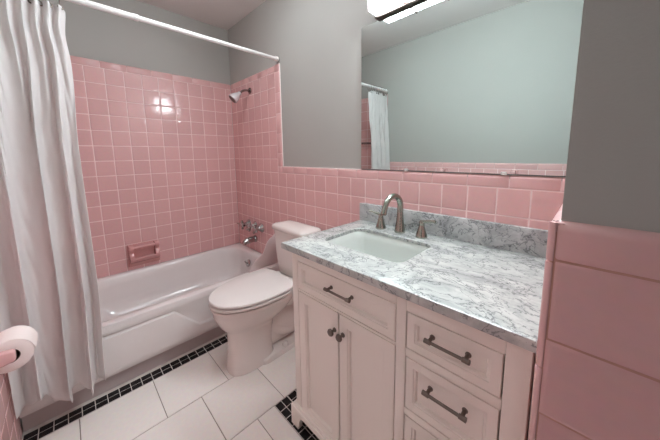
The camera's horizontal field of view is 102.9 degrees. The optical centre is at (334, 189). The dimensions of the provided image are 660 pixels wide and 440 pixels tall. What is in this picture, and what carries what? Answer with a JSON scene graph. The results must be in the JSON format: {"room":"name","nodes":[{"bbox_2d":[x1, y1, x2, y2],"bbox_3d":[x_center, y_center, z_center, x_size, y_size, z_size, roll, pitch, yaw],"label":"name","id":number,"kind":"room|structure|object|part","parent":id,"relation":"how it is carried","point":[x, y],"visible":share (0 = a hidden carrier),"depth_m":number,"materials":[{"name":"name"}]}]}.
{"room":"bathroom","nodes":[
{"label":"bathroom","id":0,"kind":"room"},
{"bbox_2d":[0,373,21,439],"bbox_3d":[-1.215,0.016,0.747,2.580,2.550,0.121,7,10,44],"label":"wall","id":1,"kind":"structure","parent":0,"point":[10,427],"depth_m":1.08,"materials":[{"name":"pink tile"}]},
{"bbox_2d":[0,349,16,367],"bbox_3d":[-1.075,0.514,0.832,0.168,0.071,0.098,7,10,44],"label":"toilet paper holder","id":2,"kind":"object","parent":1,"relation":"attached to","point":[7,357],"visible":0.47,"depth_m":0.80,"materials":[{"name":"pink ceramic"}]},
{"bbox_2d":[0,325,37,373],"bbox_3d":[-1.051,0.518,0.858,0.100,0.104,0.106,7,10,44],"label":"toilet paper roll","id":3,"kind":"object","parent":2,"relation":"hanging from","point":[23,339],"visible":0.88,"depth_m":0.84,"materials":[{"name":"paper"}]},
{"bbox_2d":[65,0,278,61],"bbox_3d":[-0.931,-0.897,1.446,0.035,0.035,1.448,7,10,44],"label":"shower rod","id":4,"kind":"object","parent":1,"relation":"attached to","point":[87,3],"visible":1,"depth_m":1.42,"materials":[{"name":"white metal"}]},
{"bbox_2d":[0,0,105,418],"bbox_3d":[-1.285,0.078,1.148,0.120,1.896,0.328,7,10,44],"label":"shower curtain","id":5,"kind":"object","parent":4,"relation":"hanging from","point":[49,282],"visible":0.96,"depth_m":1.16,"materials":[{"name":"white fabric"}]},
{"bbox_2d":[40,0,239,278],"bbox_3d":[-1.545,-0.165,2.156,0.121,2.550,1.690,7,10,44],"label":"wall","id":6,"kind":"structure","parent":0,"point":[153,106],"depth_m":2.11,"materials":[{"name":"pink tile"}]},
{"bbox_2d":[127,239,159,266],"bbox_3d":[-1.530,0.519,2.120,0.068,0.180,0.207,7,10,44],"label":"soap dish","id":7,"kind":"object","parent":6,"relation":"attached to","point":[141,253],"visible":1,"depth_m":2.12,"materials":[{"name":"ceramic"}]},
{"bbox_2d":[21,333,318,439],"bbox_3d":[-0.310,1.192,1.127,3.500,0.101,1.650,7,10,44],"label":"floor","id":8,"kind":"structure","parent":0,"point":[193,395],"depth_m":1.35,"materials":[{"name":"tile"}]},
{"bbox_2d":[19,243,278,431],"bbox_3d":[-1.212,0.845,1.970,0.779,0.388,1.446,7,10,44],"label":"bathtub","id":9,"kind":"object","parent":8,"relation":"on","point":[153,315],"visible":0.45,"depth_m":1.72,"materials":[{"name":"white ceramic"}]},
{"bbox_3d":[-0.965,1.019,1.750,0.030,0.094,1.446,7,10,44],"label":"toe panel","id":10,"kind":"part","parent":9,"relation":"part of","materials":[{"name":"white ceramic"}]},
{"bbox_2d":[249,234,277,272],"bbox_3d":[-0.552,0.461,2.084,0.028,0.332,0.281,7,10,44],"label":"guard","id":11,"kind":"object","parent":9,"relation":"on","point":[268,258],"visible":0.7,"depth_m":2.11,"materials":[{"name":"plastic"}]},
{"bbox_2d":[208,220,320,376],"bbox_3d":[-0.449,0.665,1.700,0.386,0.800,0.684,7,10,44],"label":"toilet","id":12,"kind":"object","parent":8,"relation":"on","point":[255,310],"visible":0.83,"depth_m":1.59,"materials":[{"name":"ceramic"}]},
{"bbox_3d":[-0.518,0.611,1.622,0.380,0.030,0.481,7,10,44],"label":"lid","id":13,"kind":"part","parent":12,"relation":"part of","materials":[{"name":"white plastic"}]},
{"bbox_3d":[-0.519,0.639,1.624,0.382,0.026,0.484,7,10,44],"label":"seat","id":14,"kind":"part","parent":12,"relation":"part of","materials":[{"name":"white plastic"}]},
{"bbox_3d":[-0.268,0.450,1.860,0.364,0.324,0.161,7,10,44],"label":"tank","id":15,"kind":"part","parent":12,"relation":"part of","materials":[{"name":"ceramic"}]},
{"bbox_3d":[-0.274,0.266,1.832,0.386,0.048,0.173,7,10,44],"label":"tank lid","id":16,"kind":"part","parent":12,"relation":"part of","materials":[{"name":"ceramic"}]},
{"bbox_2d":[291,253,535,439],"bbox_3d":[0.285,0.699,1.093,0.880,0.873,0.558,7,10,44],"label":"vanity cabinet","id":17,"kind":"object","parent":8,"relation":"on","point":[373,363],"visible":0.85,"depth_m":0.82,"materials":[{"name":"white paint"}]},
{"bbox_3d":[0.295,1.075,1.148,0.879,0.112,0.542,7,10,44],"label":"molding","id":18,"kind":"part","parent":17,"relation":"part of","materials":[{"name":"white paint"}]},
{"bbox_3d":[-0.064,0.747,1.109,0.237,0.595,0.019,7,10,44],"label":"door","id":19,"kind":"part","parent":17,"relation":"part of","materials":[{"name":"white paint"}]},
{"bbox_3d":[-0.010,0.537,0.992,0.028,0.028,0.030,7,10,44],"label":"knob","id":20,"kind":"part","parent":17,"relation":"part of","materials":[{"name":"grey metal"}]},
{"bbox_3d":[0.013,0.375,0.945,0.126,0.015,0.032,7,10,44],"label":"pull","id":21,"kind":"part","parent":17,"relation":"part of","materials":[{"name":"grey metal"}]},
{"bbox_3d":[0.021,0.540,0.963,0.028,0.028,0.030,7,10,44],"label":"knob","id":22,"kind":"part","parent":17,"relation":"part of","materials":[{"name":"grey metal"}]},
{"bbox_3d":[0.020,0.387,0.976,0.481,0.121,0.019,7,10,44],"label":"drawer","id":23,"kind":"part","parent":17,"relation":"part of","materials":[{"name":"white paint"}]},
{"bbox_3d":[0.111,0.767,0.940,0.237,0.595,0.019,7,10,44],"label":"door","id":24,"kind":"part","parent":17,"relation":"part of","materials":[{"name":"white paint"}]},
{"bbox_2d":[281,220,545,353],"bbox_3d":[0.282,0.253,1.036,0.894,0.026,0.560,7,10,44],"label":"countertop","id":25,"kind":"structure","parent":17,"relation":"on","point":[496,292],"depth_m":0.82,"materials":[{"name":"grey stone"}]},
{"bbox_2d":[327,231,427,261],"bbox_3d":[0.177,0.315,1.149,0.458,0.144,0.324,7,10,44],"label":"sink","id":26,"kind":"object","parent":25,"relation":"in","point":[386,248],"visible":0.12,"depth_m":1.26,"materials":[{"name":"ceramic"}]},
{"bbox_2d":[369,193,435,238],"bbox_3d":[0.274,0.116,1.217,0.354,0.198,0.179,7,10,44],"label":"faucet","id":27,"kind":"object","parent":25,"relation":"on","point":[421,233],"visible":1,"depth_m":1.24,"materials":[{"name":"silver metal"}]},
{"bbox_3d":[0.236,0.160,1.342,0.052,0.078,0.052,7,10,44],"label":"handle","id":28,"kind":"part","parent":27,"relation":"part of","materials":[{"name":"silver metal"}]},
{"bbox_3d":[0.271,0.115,1.220,0.053,0.198,0.179,7,10,44],"label":"spout","id":29,"kind":"part","parent":27,"relation":"part of","materials":[{"name":"silver metal"}]},
{"bbox_3d":[0.393,0.178,1.189,0.052,0.078,0.052,7,10,44],"label":"handle","id":30,"kind":"part","parent":27,"relation":"part of","materials":[{"name":"silver metal"}]},
{"bbox_3d":[0.412,0.145,1.161,0.016,0.028,0.073,-7,10,-40],"label":"lever","id":31,"kind":"part","parent":27,"relation":"part of","materials":[{"name":"silver metal"}]},
{"bbox_3d":[0.310,0.789,0.746,0.242,0.168,0.019,7,10,44],"label":"drawer","id":32,"kind":"part","parent":17,"relation":"part of","materials":[{"name":"white paint"}]},
{"bbox_3d":[0.291,0.566,0.697,0.116,0.015,0.032,7,10,44],"label":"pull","id":33,"kind":"part","parent":17,"relation":"part of","materials":[{"name":"grey metal"}]},
{"bbox_3d":[0.289,0.410,0.677,0.116,0.015,0.032,7,10,44],"label":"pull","id":34,"kind":"part","parent":17,"relation":"part of","materials":[{"name":"grey metal"}]},
{"bbox_3d":[0.308,0.593,0.721,0.242,0.166,0.019,7,10,44],"label":"drawer","id":35,"kind":"part","parent":17,"relation":"part of","materials":[{"name":"white paint"}]},
{"bbox_3d":[0.306,0.423,0.698,0.242,0.111,0.019,7,10,44],"label":"drawer","id":36,"kind":"part","parent":17,"relation":"part of","materials":[{"name":"white paint"}]},
{"bbox_3d":[0.417,0.712,0.633,0.048,0.784,0.024,7,10,44],"label":"corner post","id":37,"kind":"part","parent":17,"relation":"part of","materials":[{"name":"white paint"}]},
{"bbox_2d":[137,0,265,29],"bbox_3d":[-0.338,-1.336,0.797,3.500,0.100,1.650,7,10,44],"label":"ceiling","id":38,"kind":"structure","parent":0,"point":[224,14],"depth_m":2.11,"materials":[{"name":"paint"}]},
{"bbox_2d":[227,0,565,253],"bbox_3d":[0.218,-0.102,1.531,3.520,2.550,0.121,7,10,44],"label":"wall","id":39,"kind":"structure","parent":0,"point":[297,133],"depth_m":1.73,"materials":[{"name":"grey paint"}]},
{"bbox_2d":[229,88,250,102],"bbox_3d":[-0.806,-0.800,2.230,0.082,0.145,0.183,7,10,44],"label":"shower","id":40,"kind":"object","parent":39,"relation":"attached to","point":[234,97],"visible":1,"depth_m":2.19,"materials":[{"name":"silver metal"}]},
{"bbox_2d":[242,235,257,244],"bbox_3d":[-0.789,0.471,2.425,0.064,0.072,0.140,7,10,44],"label":"tub spout","id":41,"kind":"object","parent":39,"relation":"attached to","point":[254,238],"visible":1,"depth_m":2.41,"materials":[{"name":"silver metal"}]},
{"bbox_2d":[237,219,263,233],"bbox_3d":[-0.792,0.339,2.446,0.378,0.087,0.085,7,10,44],"label":"tub faucet","id":42,"kind":"object","parent":39,"relation":"attached to","point":[249,226],"visible":1,"depth_m":2.39,"materials":[{"name":"silver metal"}]},
{"bbox_3d":[-0.893,0.332,2.507,0.149,0.087,0.031,7,10,44],"label":"handle","id":43,"kind":"part","parent":42,"relation":"part of","materials":[{"name":"silver metal"}]},
{"bbox_3d":[-0.789,0.344,2.405,0.074,0.074,0.031,7,10,44],"label":"handle","id":44,"kind":"part","parent":42,"relation":"part of","materials":[{"name":"silver metal"}]},
{"bbox_3d":[-0.707,0.354,2.325,0.086,0.086,0.031,7,10,44],"label":"handle","id":45,"kind":"part","parent":42,"relation":"part of","materials":[{"name":"silver metal"}]},
{"bbox_2d":[367,0,423,20],"bbox_3d":[0.416,-0.921,1.075,0.644,0.182,0.104,7,10,44],"label":"vanity light","id":46,"kind":"object","parent":39,"relation":"attached to","point":[381,9],"visible":1,"depth_m":1.24,"materials":[{"name":"glass"}]},
{"bbox_3d":[0.242,-0.938,1.226,0.152,0.158,0.064,7,10,44],"label":"lamp shade","id":47,"kind":"part","parent":46,"relation":"part of","materials":[{"name":"white glass"}]},
{"bbox_2d":[360,202,547,257],"bbox_3d":[0.471,0.163,1.219,0.895,0.100,0.020,7,10,44],"label":"backsplash","id":48,"kind":"structure","parent":39,"relation":"attached to","point":[519,239],"depth_m":1.10,"materials":[{"name":"stone"}]},
{"bbox_2d":[361,0,583,176],"bbox_3d":[0.474,-0.454,1.147,0.912,0.762,0.014,7,10,44],"label":"wall mirror","id":49,"kind":"object","parent":39,"relation":"attached to","point":[453,86],"visible":0.91,"depth_m":1.07,"materials":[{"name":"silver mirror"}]},
{"bbox_2d":[528,0,659,439],"bbox_3d":[0.802,0.045,0.356,0.729,2.550,0.777,7,10,44],"label":"wall partition","id":50,"kind":"structure","parent":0,"point":[597,371],"depth_m":0.30,"materials":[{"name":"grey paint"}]}
]}

